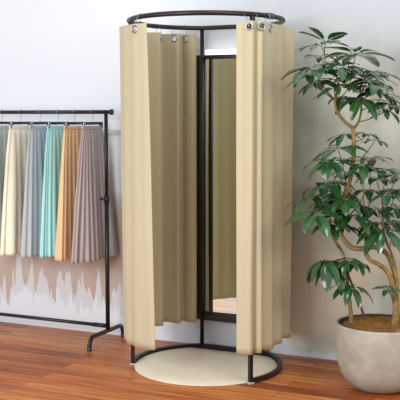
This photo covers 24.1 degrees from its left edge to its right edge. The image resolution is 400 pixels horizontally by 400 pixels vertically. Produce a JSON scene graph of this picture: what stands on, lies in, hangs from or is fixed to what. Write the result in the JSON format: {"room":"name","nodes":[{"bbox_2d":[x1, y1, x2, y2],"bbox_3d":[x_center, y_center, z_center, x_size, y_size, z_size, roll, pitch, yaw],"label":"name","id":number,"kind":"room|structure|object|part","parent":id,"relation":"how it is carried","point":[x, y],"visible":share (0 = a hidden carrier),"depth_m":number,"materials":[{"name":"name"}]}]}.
{"room":"clothing store","nodes":[
{"label":"clothing store","id":0,"kind":"room"},
{"bbox_2d":[0,0,399,359],"bbox_3d":[0.032,-0.678,5.886,9.000,3.200,0.150,2,6,25],"label":"wall","id":1,"kind":"structure","parent":0,"point":[55,54],"depth_m":5.89,"materials":[{"name":"paint"}]},
{"bbox_2d":[103,130,122,243],"bbox_3d":[-0.699,-0.093,6.189,0.465,0.741,0.024,2,6,25],"label":"trim","id":2,"kind":"structure","parent":1,"relation":"attached to","point":[112,132],"depth_m":6.08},
{"bbox_2d":[0,322,399,399],"bbox_3d":[-1.453,1.248,2.905,9.000,0.100,7.100,2,6,25],"label":"floor","id":3,"kind":"structure","parent":0,"point":[37,362],"depth_m":5.23,"materials":[{"name":"brown wood"}]},
{"bbox_2d":[0,109,123,351],"bbox_3d":[-1.168,0.151,6.189,1.365,1.494,0.451,2,6,25],"label":"clothes rack","id":4,"kind":"object","parent":3,"relation":"on","point":[106,325],"visible":0.95,"depth_m":5.96,"materials":[{"name":"metal"}]},
{"bbox_2d":[0,125,8,244],"bbox_3d":[-1.318,-0.077,6.263,0.104,0.843,0.401,2,6,25],"label":"skirt","id":5,"kind":"object","parent":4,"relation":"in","point":[4,129],"visible":0.3,"depth_m":6.21,"materials":[{"name":"fabric"}]},
{"bbox_2d":[0,110,13,125],"bbox_3d":[-1.316,-0.540,6.213,0.018,0.122,0.245,2,6,26],"label":"hanger","id":6,"kind":"object","parent":4,"relation":"hanging from","point":[0,110],"visible":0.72,"depth_m":6.24,"materials":[{"name":"silver metal"}]},
{"bbox_2d":[9,114,28,127],"bbox_3d":[-1.181,-0.534,6.149,0.019,0.122,0.245,2,6,25],"label":"hanger","id":7,"kind":"object","parent":4,"relation":"hanging from","point":[20,122],"visible":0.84,"depth_m":6.12,"materials":[{"name":"silver metal"}]},
{"bbox_2d":[0,125,29,255],"bbox_3d":[-1.181,-0.073,6.192,0.122,0.838,0.438,2,6,25],"label":"skirt","id":8,"kind":"object","parent":7,"relation":"hanging from","point":[18,135],"visible":0.65,"depth_m":6.06,"materials":[{"name":"beige fabric"}]},
{"bbox_2d":[29,109,45,127],"bbox_3d":[-1.041,-0.528,6.083,0.018,0.122,0.245,2,6,23],"label":"hanger","id":9,"kind":"object","parent":4,"relation":"hanging from","point":[31,124],"visible":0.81,"depth_m":6.03,"materials":[{"name":"silver metal"}]},
{"bbox_2d":[20,125,46,257],"bbox_3d":[-1.038,-0.065,6.120,0.128,0.842,0.421,2,6,23],"label":"skirt","id":10,"kind":"object","parent":9,"relation":"hanging from","point":[33,191],"visible":0.59,"depth_m":6.02,"materials":[{"name":"grey fabric"}]},
{"bbox_3d":[-1.162,-0.576,6.136,1.335,0.024,0.025,2,6,25],"label":"rail","id":11,"kind":"part","parent":4,"relation":"part of","materials":[{"name":"black metal"}]},
{"bbox_2d":[46,109,68,128],"bbox_3d":[-0.915,-0.523,6.024,0.018,0.122,0.245,2,6,25],"label":"hanger","id":12,"kind":"object","parent":4,"relation":"hanging from","point":[48,124],"visible":0.7,"depth_m":5.98,"materials":[{"name":"silver metal"}]},
{"bbox_2d":[40,126,63,257],"bbox_3d":[-0.914,-0.066,6.071,0.117,0.832,0.432,2,6,25],"label":"skirt","id":13,"kind":"object","parent":12,"relation":"hanging from","point":[54,136],"visible":0.52,"depth_m":5.94,"materials":[{"name":"teal fabric"}]},
{"bbox_2d":[63,109,80,128],"bbox_3d":[-0.801,-0.518,5.970,0.018,0.122,0.245,2,6,25],"label":"hanger","id":14,"kind":"object","parent":4,"relation":"hanging from","point":[65,124],"visible":0.67,"depth_m":5.93,"materials":[{"name":"silver metal"}]},
{"bbox_2d":[55,126,81,260],"bbox_3d":[-0.799,-0.055,6.017,0.136,0.842,0.470,2,6,25],"label":"skirt","id":15,"kind":"object","parent":14,"relation":"hanging from","point":[70,143],"visible":0.58,"depth_m":5.90,"materials":[{"name":"orange fabric"}]},
{"bbox_2d":[81,109,102,128],"bbox_3d":[-0.680,-0.513,5.913,0.018,0.122,0.245,2,6,25],"label":"hanger","id":16,"kind":"object","parent":4,"relation":"hanging from","point":[83,124],"visible":1,"depth_m":5.90,"materials":[{"name":"silver metal"}]},
{"bbox_2d":[71,126,117,263],"bbox_3d":[-0.676,-0.047,5.952,0.131,0.847,0.502,3,6,26],"label":"skirt","id":17,"kind":"object","parent":16,"relation":"hanging from","point":[88,243],"visible":0.87,"depth_m":5.87,"materials":[{"name":"fabric"}]},
{"bbox_3d":[-0.590,0.146,5.930,0.033,1.401,0.033,2,6,25],"label":"post","id":18,"kind":"part","parent":4,"relation":"part of","materials":[{"name":"black metal"}]},
{"bbox_2d":[135,348,277,385],"bbox_3d":[0.018,0.967,5.415,0.834,0.007,0.746,2,6,25],"label":"round rug","id":19,"kind":"object","parent":3,"relation":"on","point":[180,366],"visible":0.88,"depth_m":5.39,"materials":[{"name":"beige carpet"}]},
{"bbox_2d":[127,10,285,383],"bbox_3d":[0.029,-0.029,5.352,0.892,2.003,0.859,2,6,25],"label":"frame","id":20,"kind":"object","parent":3,"relation":"on","point":[216,69],"visible":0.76,"depth_m":5.75,"materials":[{"name":"black metal"}]},
{"bbox_3d":[-0.393,-0.028,5.396,0.022,1.973,0.022,0,5,4],"label":"post","id":21,"kind":"part","parent":20,"relation":"part of","materials":[{"name":"black metal"}]},
{"bbox_2d":[119,13,196,349],"bbox_3d":[-0.279,-0.124,5.438,0.315,1.828,0.787,2,5,17],"label":"curtain","id":22,"kind":"object","parent":20,"relation":"hanging from","point":[158,72],"visible":1,"depth_m":5.61,"materials":[{"name":"beige fabric"}]},
{"bbox_3d":[0.013,-0.062,5.794,0.025,1.989,0.025,0,5,0],"label":"post","id":23,"kind":"part","parent":20,"relation":"part of","materials":[{"name":"black metal"}]},
{"bbox_3d":[0.204,-0.060,5.717,0.551,1.644,0.030,2,6,25],"label":"mirror frame","id":24,"kind":"part","parent":20,"relation":"part of","materials":[{"name":"black metal"}]},
{"bbox_2d":[204,58,236,314],"bbox_3d":[0.205,-0.061,5.721,0.431,1.594,0.006,2,6,25],"label":"mirror glass","id":25,"kind":"object","parent":20,"relation":"attached to","point":[220,290],"depth_m":5.75,"materials":[{"name":"silver mirror"}]},
{"bbox_3d":[0.275,0.007,5.008,0.022,1.973,0.022,-3,6,-33],"label":"post","id":26,"kind":"part","parent":20,"relation":"part of","materials":[{"name":"black metal"}]},
{"bbox_2d":[236,11,294,354],"bbox_3d":[0.384,-0.104,5.225,0.216,1.830,0.654,2,5,17],"label":"curtain","id":27,"kind":"object","parent":20,"relation":"hanging from","point":[264,110],"visible":0.98,"depth_m":5.01,"materials":[{"name":"beige fabric"}]},
{"bbox_2d":[281,27,399,393],"bbox_3d":[0.812,0.058,4.910,0.780,1.910,0.565,0,5,0],"label":"potted plant","id":28,"kind":"object","parent":3,"relation":"on","point":[367,344],"visible":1,"depth_m":4.85,"materials":[{"name":"green plant"}]},
{"bbox_3d":[0.964,0.830,4.995,0.481,0.357,0.481,0,5,0],"label":"pot","id":29,"kind":"part","parent":28,"relation":"part of","materials":[{"name":"concrete"}]}
]}

